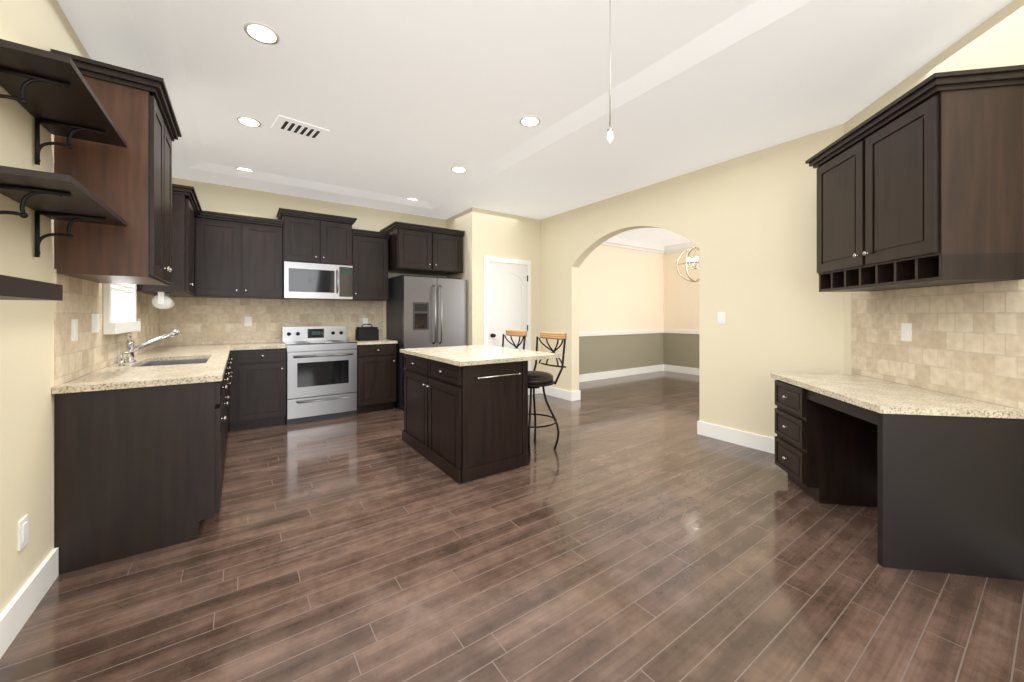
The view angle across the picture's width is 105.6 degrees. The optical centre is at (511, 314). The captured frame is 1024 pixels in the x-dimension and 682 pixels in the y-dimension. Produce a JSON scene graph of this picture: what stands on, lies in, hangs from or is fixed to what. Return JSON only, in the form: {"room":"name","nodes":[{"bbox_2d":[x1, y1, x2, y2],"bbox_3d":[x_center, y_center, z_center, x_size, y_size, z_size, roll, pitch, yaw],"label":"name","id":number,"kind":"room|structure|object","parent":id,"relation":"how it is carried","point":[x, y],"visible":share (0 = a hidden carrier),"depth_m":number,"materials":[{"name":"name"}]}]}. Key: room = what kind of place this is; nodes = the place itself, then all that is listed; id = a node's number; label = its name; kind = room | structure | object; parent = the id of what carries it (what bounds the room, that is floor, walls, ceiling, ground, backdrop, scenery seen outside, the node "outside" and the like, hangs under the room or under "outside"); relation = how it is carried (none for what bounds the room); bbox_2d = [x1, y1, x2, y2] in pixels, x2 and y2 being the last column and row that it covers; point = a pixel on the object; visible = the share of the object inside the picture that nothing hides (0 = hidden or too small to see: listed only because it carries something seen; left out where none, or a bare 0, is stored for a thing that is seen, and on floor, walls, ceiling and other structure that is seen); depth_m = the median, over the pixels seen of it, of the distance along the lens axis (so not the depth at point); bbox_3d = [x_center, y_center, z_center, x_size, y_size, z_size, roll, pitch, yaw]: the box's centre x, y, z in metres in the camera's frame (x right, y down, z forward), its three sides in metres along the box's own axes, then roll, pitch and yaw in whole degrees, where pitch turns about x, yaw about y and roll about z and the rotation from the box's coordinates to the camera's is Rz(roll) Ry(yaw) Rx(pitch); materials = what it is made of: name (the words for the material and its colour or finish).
{"room":"kitchen","nodes":[
{"label":"kitchen","id":0,"kind":"room"},
{"bbox_2d":[0,0,90,614],"bbox_3d":[-1.419,-0.140,0.624,0.150,2.780,9.050,0,0,-35],"label":"wall","id":1,"kind":"structure","parent":0,"point":[27,441],"depth_m":1.62,"materials":[{"name":"beige paint"}]},
{"bbox_2d":[18,514,28,550],"bbox_3d":[-2.000,0.890,1.591,0.009,0.115,0.075,0,0,-35],"label":"electrical outlet plate","id":2,"kind":"object","parent":1,"relation":"attached to","point":[23,522],"depth_m":1.58,"materials":[{"name":"white plastic"}]},
{"bbox_2d":[0,547,58,658],"bbox_3d":[-0.469,1.183,-0.589,0.016,0.135,5.975,0,0,-35],"label":"baseboard","id":3,"kind":"structure","parent":1,"relation":"attached to","point":[17,612],"depth_m":1.59,"materials":[{"name":"white wood"}]},
{"bbox_2d":[0,275,62,300],"bbox_3d":[-1.243,-0.100,0.698,0.216,0.100,1.470,0,0,-35],"label":"shelf ledge","id":4,"kind":"object","parent":1,"relation":"attached to","point":[14,288],"visible":1,"depth_m":1.15,"materials":[{"name":"black wood"}]},
{"bbox_2d":[0,165,126,256],"bbox_3d":[-1.829,-0.361,1.570,0.256,0.222,0.810,0,0,-35],"label":"shelf","id":5,"kind":"object","parent":1,"relation":"attached to","point":[57,196],"visible":1,"depth_m":1.49,"materials":[{"name":"black wood"}]},
{"bbox_2d":[0,39,126,164],"bbox_3d":[-1.829,-0.761,1.570,0.256,0.222,0.810,0,0,-35],"label":"shelf","id":6,"kind":"object","parent":1,"relation":"attached to","point":[52,93],"visible":1,"depth_m":1.50,"materials":[{"name":"black wood"}]},
{"bbox_2d":[71,319,77,340],"bbox_3d":[-2.321,0.080,2.062,0.009,0.115,0.075,0,0,-35],"label":"electrical outlet plate","id":7,"kind":"object","parent":1,"relation":"attached to","point":[74,322],"depth_m":2.05,"materials":[{"name":"white plastic"}]},
{"bbox_2d":[92,314,98,332],"bbox_3d":[-2.527,0.050,2.357,0.009,0.115,0.120,0,0,-35],"label":"electrical outlet plate","id":8,"kind":"object","parent":1,"relation":"attached to","point":[95,317],"depth_m":2.34,"materials":[{"name":"white plastic"}]},
{"bbox_2d":[54,269,161,385],"bbox_3d":[-3.027,0.060,3.057,0.008,0.561,2.920,0,0,-35],"label":"tile backsplash","id":9,"kind":"structure","parent":1,"relation":"attached to","point":[82,298],"depth_m":2.24,"materials":[{"name":"tile"}]},
{"bbox_2d":[51,49,181,284],"bbox_3d":[-2.227,-0.725,2.256,0.396,1.050,0.782,0,0,-35],"label":"upper cabinet","id":10,"kind":"object","parent":1,"relation":"attached to","point":[131,184],"visible":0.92,"depth_m":2.00,"materials":[{"name":"brown wood"}]},
{"bbox_2d":[103,283,140,333],"bbox_3d":[-2.827,-0.440,2.830,0.055,1.130,0.790,0,0,-35],"label":"window","id":11,"kind":"structure","parent":1,"relation":"in","point":[119,308],"depth_m":2.77,"materials":[{"name":"white glass"}]},
{"bbox_2d":[136,188,195,295],"bbox_3d":[-3.144,-0.636,3.528,0.351,0.872,0.547,0,0,-35],"label":"upper cabinet","id":12,"kind":"object","parent":1,"relation":"attached to","point":[183,283],"depth_m":3.39,"materials":[{"name":"brown wood"}]},
{"bbox_2d":[152,292,174,308],"bbox_3d":[-3.120,-0.126,3.480,0.124,0.145,0.310,0,0,-35],"label":"paper towel","id":13,"kind":"object","parent":12,"relation":"attached to","point":[161,300],"visible":0.98,"depth_m":3.36,"materials":[{"name":"white paper"}]},
{"bbox_2d":[170,204,203,297],"bbox_3d":[-3.473,-0.636,4.043,0.403,0.872,0.789,0,0,-35],"label":"upper cabinet","id":14,"kind":"object","parent":1,"relation":"attached to","point":[199,212],"depth_m":4.17,"materials":[{"name":"brown wood"}]},
{"bbox_2d":[172,177,445,345],"bbox_3d":[-2.506,-0.140,5.296,3.430,2.780,0.150,0,0,-35],"label":"wall","id":15,"kind":"structure","parent":0,"point":[212,197],"depth_m":4.93,"materials":[{"name":"beige paint"}]},
{"bbox_2d":[204,216,251,298],"bbox_3d":[-3.297,-0.636,4.433,0.477,0.872,0.352,0,0,-35],"label":"upper cabinet","id":16,"kind":"object","parent":15,"relation":"attached to","point":[220,255],"depth_m":4.32,"materials":[{"name":"brown wood"}]},
{"bbox_2d":[244,317,251,325],"bbox_3d":[-3.197,0.080,4.705,0.075,0.115,0.009,0,0,-35],"label":"electrical outlet plate","id":17,"kind":"object","parent":15,"relation":"attached to","point":[247,320],"depth_m":4.70,"materials":[{"name":"white plastic"}]},
{"bbox_2d":[252,220,282,298],"bbox_3d":[-3.022,-0.636,4.625,0.477,0.872,0.352,0,0,-35],"label":"upper cabinet","id":18,"kind":"object","parent":15,"relation":"attached to","point":[267,270],"depth_m":4.53,"materials":[{"name":"brown wood"}]},
{"bbox_2d":[162,297,382,345],"bbox_3d":[-2.858,0.060,4.953,2.400,0.561,0.008,0,0,-35],"label":"tile backsplash","id":19,"kind":"structure","parent":15,"relation":"attached to","point":[199,321],"depth_m":4.74,"materials":[{"name":"tile"}]},
{"bbox_2d":[280,212,327,263],"bbox_3d":[-2.625,-0.918,4.878,0.458,0.567,0.392,0,0,-35],"label":"upper cabinet","id":20,"kind":"object","parent":15,"relation":"attached to","point":[303,239],"depth_m":4.71,"materials":[{"name":"brown wood"}]},
{"bbox_2d":[282,261,352,299],"bbox_3d":[-2.470,-0.416,4.931,0.762,0.428,0.463,0,0,-35],"label":"microwave","id":21,"kind":"object","parent":20,"relation":"attached to","point":[311,281],"visible":0.98,"depth_m":4.76,"materials":[{"name":"grey metal"}]},
{"bbox_2d":[328,216,351,265],"bbox_3d":[-2.367,-0.918,5.060,0.458,0.567,0.392,0,0,-35],"label":"upper cabinet","id":22,"kind":"object","parent":15,"relation":"attached to","point":[339,231],"depth_m":4.94,"materials":[{"name":"brown wood"}]},
{"bbox_2d":[362,318,367,325],"bbox_3d":[-2.074,0.100,5.490,0.075,0.115,0.009,0,0,-35],"label":"electrical outlet plate","id":23,"kind":"object","parent":15,"relation":"attached to","point":[364,320],"depth_m":5.49,"materials":[{"name":"white plastic"}]},
{"bbox_2d":[351,232,391,300],"bbox_3d":[-1.991,-0.636,5.347,0.480,0.872,0.352,0,0,-35],"label":"upper cabinet","id":24,"kind":"object","parent":15,"relation":"attached to","point":[369,250],"depth_m":5.19,"materials":[{"name":"brown wood"}]},
{"bbox_2d":[380,224,439,274],"bbox_3d":[-1.463,-0.896,5.540,0.559,0.552,0.642,0,0,-35],"label":"upper cabinet","id":25,"kind":"object","parent":15,"relation":"attached to","point":[410,250],"depth_m":5.29,"materials":[{"name":"brown wood"}]},
{"bbox_2d":[428,232,463,275],"bbox_3d":[-1.122,-0.896,5.779,0.558,0.552,0.642,0,0,-35],"label":"upper cabinet","id":26,"kind":"object","parent":15,"relation":"attached to","point":[451,243],"depth_m":5.58,"materials":[{"name":"brown wood"}]},
{"bbox_2d":[446,207,540,370],"bbox_3d":[-0.281,-0.140,6.329,1.400,2.780,1.010,0,0,-35],"label":"wall","id":27,"kind":"structure","parent":0,"point":[495,234],"depth_m":5.76,"materials":[{"name":"beige paint"}]},
{"bbox_2d":[483,256,530,394],"bbox_3d":[-0.043,0.198,5.841,0.860,2.105,0.122,0,0,-35],"label":"door","id":28,"kind":"structure","parent":27,"relation":"attached to","point":[506,295],"depth_m":5.84,"materials":[{"name":"white wood"}]},
{"bbox_2d":[0,371,1023,681],"bbox_3d":[2.121,1.275,3.133,8.930,0.050,9.100,0,0,-35],"label":"floor","id":29,"kind":"structure","parent":0,"point":[634,529],"depth_m":1.83,"materials":[{"name":"brown wood"}]},
{"bbox_2d":[55,366,226,574],"bbox_3d":[-2.084,0.812,2.258,0.632,0.876,0.531,0,0,-35],"label":"base cabinet","id":30,"kind":"object","parent":29,"relation":"on","point":[139,470],"depth_m":2.02,"materials":[{"name":"brown wood"}]},
{"bbox_2d":[52,344,231,393],"bbox_3d":[-2.753,0.358,3.226,0.645,0.032,2.953,0,0,-35],"label":"countertop","id":31,"kind":"structure","parent":30,"relation":"on","point":[135,375],"depth_m":2.35,"materials":[{"name":"beige stone"}]},
{"bbox_2d":[118,329,180,365],"bbox_3d":[-2.606,0.222,2.800,0.317,0.238,0.288,0,0,-35],"label":"faucet","id":32,"kind":"object","parent":31,"relation":"on","point":[130,351],"visible":1,"depth_m":2.82,"materials":[{"name":"silver metal"}]},
{"bbox_2d":[139,358,230,437],"bbox_3d":[-2.924,0.812,3.458,0.632,0.876,0.602,0,0,-35],"label":"base cabinet","id":33,"kind":"object","parent":29,"relation":"on","point":[188,361],"depth_m":3.27,"materials":[{"name":"brown wood"}]},
{"bbox_2d":[229,348,285,430],"bbox_3d":[-2.951,0.812,4.505,0.522,0.876,0.630,0,0,-35],"label":"base cabinet","id":34,"kind":"object","parent":29,"relation":"on","point":[257,391],"depth_m":4.25,"materials":[{"name":"brown wood"}]},
{"bbox_2d":[232,342,286,349],"bbox_3d":[-2.927,0.358,4.496,0.498,0.032,0.673,0,0,-35],"label":"countertop","id":35,"kind":"structure","parent":34,"relation":"on","point":[269,345],"depth_m":4.35,"materials":[{"name":"beige stone"}]},
{"bbox_2d":[282,326,356,424],"bbox_3d":[-2.394,0.700,4.833,0.754,1.100,0.711,0,0,-35],"label":"range","id":36,"kind":"object","parent":29,"relation":"on","point":[321,372],"visible":1,"depth_m":4.62,"materials":[{"name":"grey metal"}]},
{"bbox_2d":[357,343,395,412],"bbox_3d":[-1.905,0.812,5.238,0.500,0.876,0.630,0,0,-35],"label":"base cabinet","id":37,"kind":"object","parent":29,"relation":"on","point":[376,363],"depth_m":4.98,"materials":[{"name":"brown wood"}]},
{"bbox_2d":[351,339,396,344],"bbox_3d":[-1.900,0.358,5.233,0.506,0.032,0.643,0,0,-35],"label":"countertop","id":38,"kind":"structure","parent":37,"relation":"on","point":[381,341],"depth_m":5.01,"materials":[{"name":"beige stone"}]},
{"bbox_2d":[355,324,378,340],"bbox_3d":[-1.950,0.230,5.226,0.260,0.221,0.180,0,0,-35],"label":"toaster","id":39,"kind":"object","parent":38,"relation":"on","point":[362,333],"visible":1,"depth_m":5.16,"materials":[{"name":"black metal"}]},
{"bbox_2d":[386,275,466,408],"bbox_3d":[-1.218,0.360,5.579,0.920,1.780,0.802,0,0,-35],"label":"refrigerator","id":40,"kind":"object","parent":29,"relation":"on","point":[424,311],"visible":0.69,"depth_m":5.26,"materials":[{"name":"grey metal"}]},
{"bbox_2d":[402,354,528,483],"bbox_3d":[-0.474,0.812,3.535,0.666,0.875,1.288,0,0,-35],"label":"kitchen island","id":41,"kind":"object","parent":29,"relation":"on","point":[464,424],"visible":1,"depth_m":3.10,"materials":[{"name":"brown wood"}]},
{"bbox_2d":[400,345,560,365],"bbox_3d":[-0.349,0.358,3.650,0.985,0.032,1.310,0,0,-35],"label":"island countertop","id":42,"kind":"structure","parent":41,"relation":"on","point":[468,355],"depth_m":3.36,"materials":[{"name":"beige stone"}]},
{"bbox_2d":[502,330,526,349],"bbox_3d":[-0.147,0.711,4.170,0.504,1.090,0.462,0,0,-35],"label":"stool","id":43,"kind":"object","parent":29,"relation":"on","point":[519,333],"visible":0.21,"depth_m":4.25,"materials":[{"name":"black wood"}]},
{"bbox_2d":[528,331,566,455],"bbox_3d":[0.208,0.711,3.662,0.504,1.090,0.462,0,0,-35],"label":"stool","id":44,"kind":"object","parent":29,"relation":"on","point":[538,379],"visible":0.73,"depth_m":3.60,"materials":[{"name":"black metal"}]},
{"bbox_2d":[775,380,1023,580],"bbox_3d":[2.203,0.868,2.408,0.634,0.765,1.080,0,0,10],"label":"desk","id":45,"kind":"object","parent":29,"relation":"on","point":[943,494],"visible":0.94,"depth_m":1.90,"materials":[{"name":"brown wood"}]},
{"bbox_2d":[770,373,1023,418],"bbox_3d":[2.212,0.467,2.409,0.615,0.034,1.125,0,0,10],"label":"countertop","id":46,"kind":"structure","parent":45,"relation":"on","point":[878,395],"depth_m":2.12,"materials":[{"name":"beige stone"}]},
{"bbox_2d":[57,0,1012,245],"bbox_3d":[2.121,-1.590,3.133,8.930,0.120,9.100,0,0,-35],"label":"ceiling","id":47,"kind":"structure","parent":0,"point":[402,101],"depth_m":2.61,"materials":[{"name":"white paint"}]},
{"bbox_2d":[236,167,252,171],"bbox_3d":[-2.904,-1.572,4.217,0.170,0.006,0.170,0,0,-35],"label":"recessed light","id":48,"kind":"object","parent":47,"relation":"in","point":[244,168],"visible":0.56,"depth_m":4.17,"materials":[{"name":"white"}]},
{"bbox_2d":[236,116,261,126],"bbox_3d":[-2.142,-1.572,3.164,0.170,0.006,0.170,0,0,-35],"label":"recessed light","id":49,"kind":"object","parent":47,"relation":"in","point":[248,121],"visible":1,"depth_m":3.15,"materials":[{"name":"white"}]},
{"bbox_2d":[243,22,279,44],"bbox_3d":[-1.398,-1.572,2.171,0.170,0.006,0.170,0,0,-35],"label":"recessed light","id":50,"kind":"object","parent":47,"relation":"in","point":[260,32],"visible":1,"depth_m":2.16,"materials":[{"name":"white"}]},
{"bbox_2d":[271,115,329,141],"bbox_3d":[-1.790,-1.570,3.288,0.380,0.010,0.280,0,0,-43],"label":"ceiling vent","id":51,"kind":"object","parent":47,"relation":"in","point":[298,128],"visible":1,"depth_m":3.27,"materials":[{"name":"white metal"}]},
{"bbox_2d":[451,166,466,172],"bbox_3d":[-0.573,-1.572,4.201,0.170,0.006,0.170,0,0,-35],"label":"recessed light","id":52,"kind":"object","parent":47,"relation":"in","point":[458,169],"visible":1,"depth_m":4.19,"materials":[{"name":"white"}]},
{"bbox_2d":[520,116,540,126],"bbox_3d":[0.147,-1.572,3.155,0.170,0.006,0.170,0,0,-35],"label":"recessed light","id":53,"kind":"object","parent":47,"relation":"in","point":[529,121],"visible":1,"depth_m":3.15,"materials":[{"name":"white"}]},
{"bbox_2d":[607,0,613,143],"bbox_3d":[0.405,-1.117,1.602,0.028,0.825,0.028,0,0,-35],"label":"pull chain","id":54,"kind":"object","parent":47,"relation":"hanging from","point":[610,138],"visible":1,"depth_m":1.60,"materials":[{"name":"silver metal"}]},
{"bbox_2d":[676,245,698,281],"bbox_3d":[2.924,-1.030,6.198,0.562,1.001,0.559,0,0,-35],"label":"chandelier","id":55,"kind":"object","parent":47,"relation":"hanging from","point":[695,261],"visible":0.67,"depth_m":6.20,"materials":[{"name":"beige metal"}]},
{"bbox_2d":[579,245,662,374],"bbox_3d":[1.844,-0.140,7.731,3.690,2.780,0.150,0,0,-35],"label":"wall","id":56,"kind":"structure","parent":0,"point":[623,289],"depth_m":7.89,"materials":[{"name":"beige paint"}]},
{"bbox_2d":[579,237,663,381],"bbox_3d":[1.870,-0.140,7.615,3.600,2.780,0.070,0,0,-35],"label":"trim","id":57,"kind":"structure","parent":56,"relation":"attached to","point":[629,244],"depth_m":7.94,"materials":[{"name":"white wood"}]},
{"bbox_2d":[663,249,698,367],"bbox_3d":[4.644,-0.140,7.097,0.150,2.780,4.400,0,0,-35],"label":"wall","id":58,"kind":"structure","parent":0,"point":[680,295],"depth_m":8.40,"materials":[{"name":"beige paint"}]},
{"bbox_2d":[664,242,698,374],"bbox_3d":[4.597,-0.140,6.973,0.070,2.780,4.250,0,0,-35],"label":"trim","id":59,"kind":"structure","parent":58,"relation":"attached to","point":[683,246],"depth_m":8.36,"materials":[{"name":"white wood"}]},
{"bbox_2d":[541,124,843,438],"bbox_3d":[1.662,-0.140,4.643,0.150,2.780,3.980,0,0,-35],"label":"wall","id":60,"kind":"structure","parent":0,"point":[746,224],"depth_m":3.75,"materials":[{"name":"beige paint"}]},
{"bbox_2d":[539,386,572,400],"bbox_3d":[0.661,1.183,5.928,0.016,0.135,0.726,0,0,-35],"label":"baseboard","id":61,"kind":"structure","parent":60,"relation":"attached to","point":[555,392],"depth_m":5.86,"materials":[{"name":"white wood"}]},
{"bbox_2d":[718,312,725,323],"bbox_3d":[2.096,0.030,3.886,0.009,0.115,0.075,0,0,-35],"label":"electrical outlet plate","id":62,"kind":"object","parent":60,"relation":"attached to","point":[721,315],"depth_m":3.88,"materials":[{"name":"white plastic"}]},
{"bbox_2d":[697,421,774,453],"bbox_3d":[2.298,1.183,3.582,0.025,0.135,1.220,0,0,-35],"label":"baseboard","id":63,"kind":"structure","parent":60,"relation":"attached to","point":[763,443],"depth_m":3.75,"materials":[{"name":"white wood"}]},
{"bbox_2d":[844,0,1023,374],"bbox_3d":[3.276,-0.140,1.025,1.755,2.780,4.320,0,0,-35],"label":"wall","id":64,"kind":"structure","parent":0,"point":[996,39],"depth_m":2.09,"materials":[{"name":"beige paint"}]},
{"bbox_2d":[901,323,911,340],"bbox_3d":[2.531,0.110,2.493,0.009,0.115,0.075,0,0,10],"label":"electrical outlet plate","id":65,"kind":"object","parent":64,"relation":"attached to","point":[906,328],"depth_m":2.48,"materials":[{"name":"white plastic"}]},
{"bbox_2d":[805,65,1023,291],"bbox_3d":[2.315,-0.665,2.361,0.396,0.990,1.087,0,0,10],"label":"upper cabinet","id":66,"kind":"object","parent":64,"relation":"attached to","point":[921,184],"visible":1,"depth_m":1.94,"materials":[{"name":"brown wood"}]},
{"bbox_2d":[851,279,1023,409],"bbox_3d":[2.515,0.141,2.353,0.008,0.617,1.320,0,0,10],"label":"tile backsplash","id":67,"kind":"structure","parent":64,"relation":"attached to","point":[967,341],"depth_m":2.21,"materials":[{"name":"tile"}]}
]}

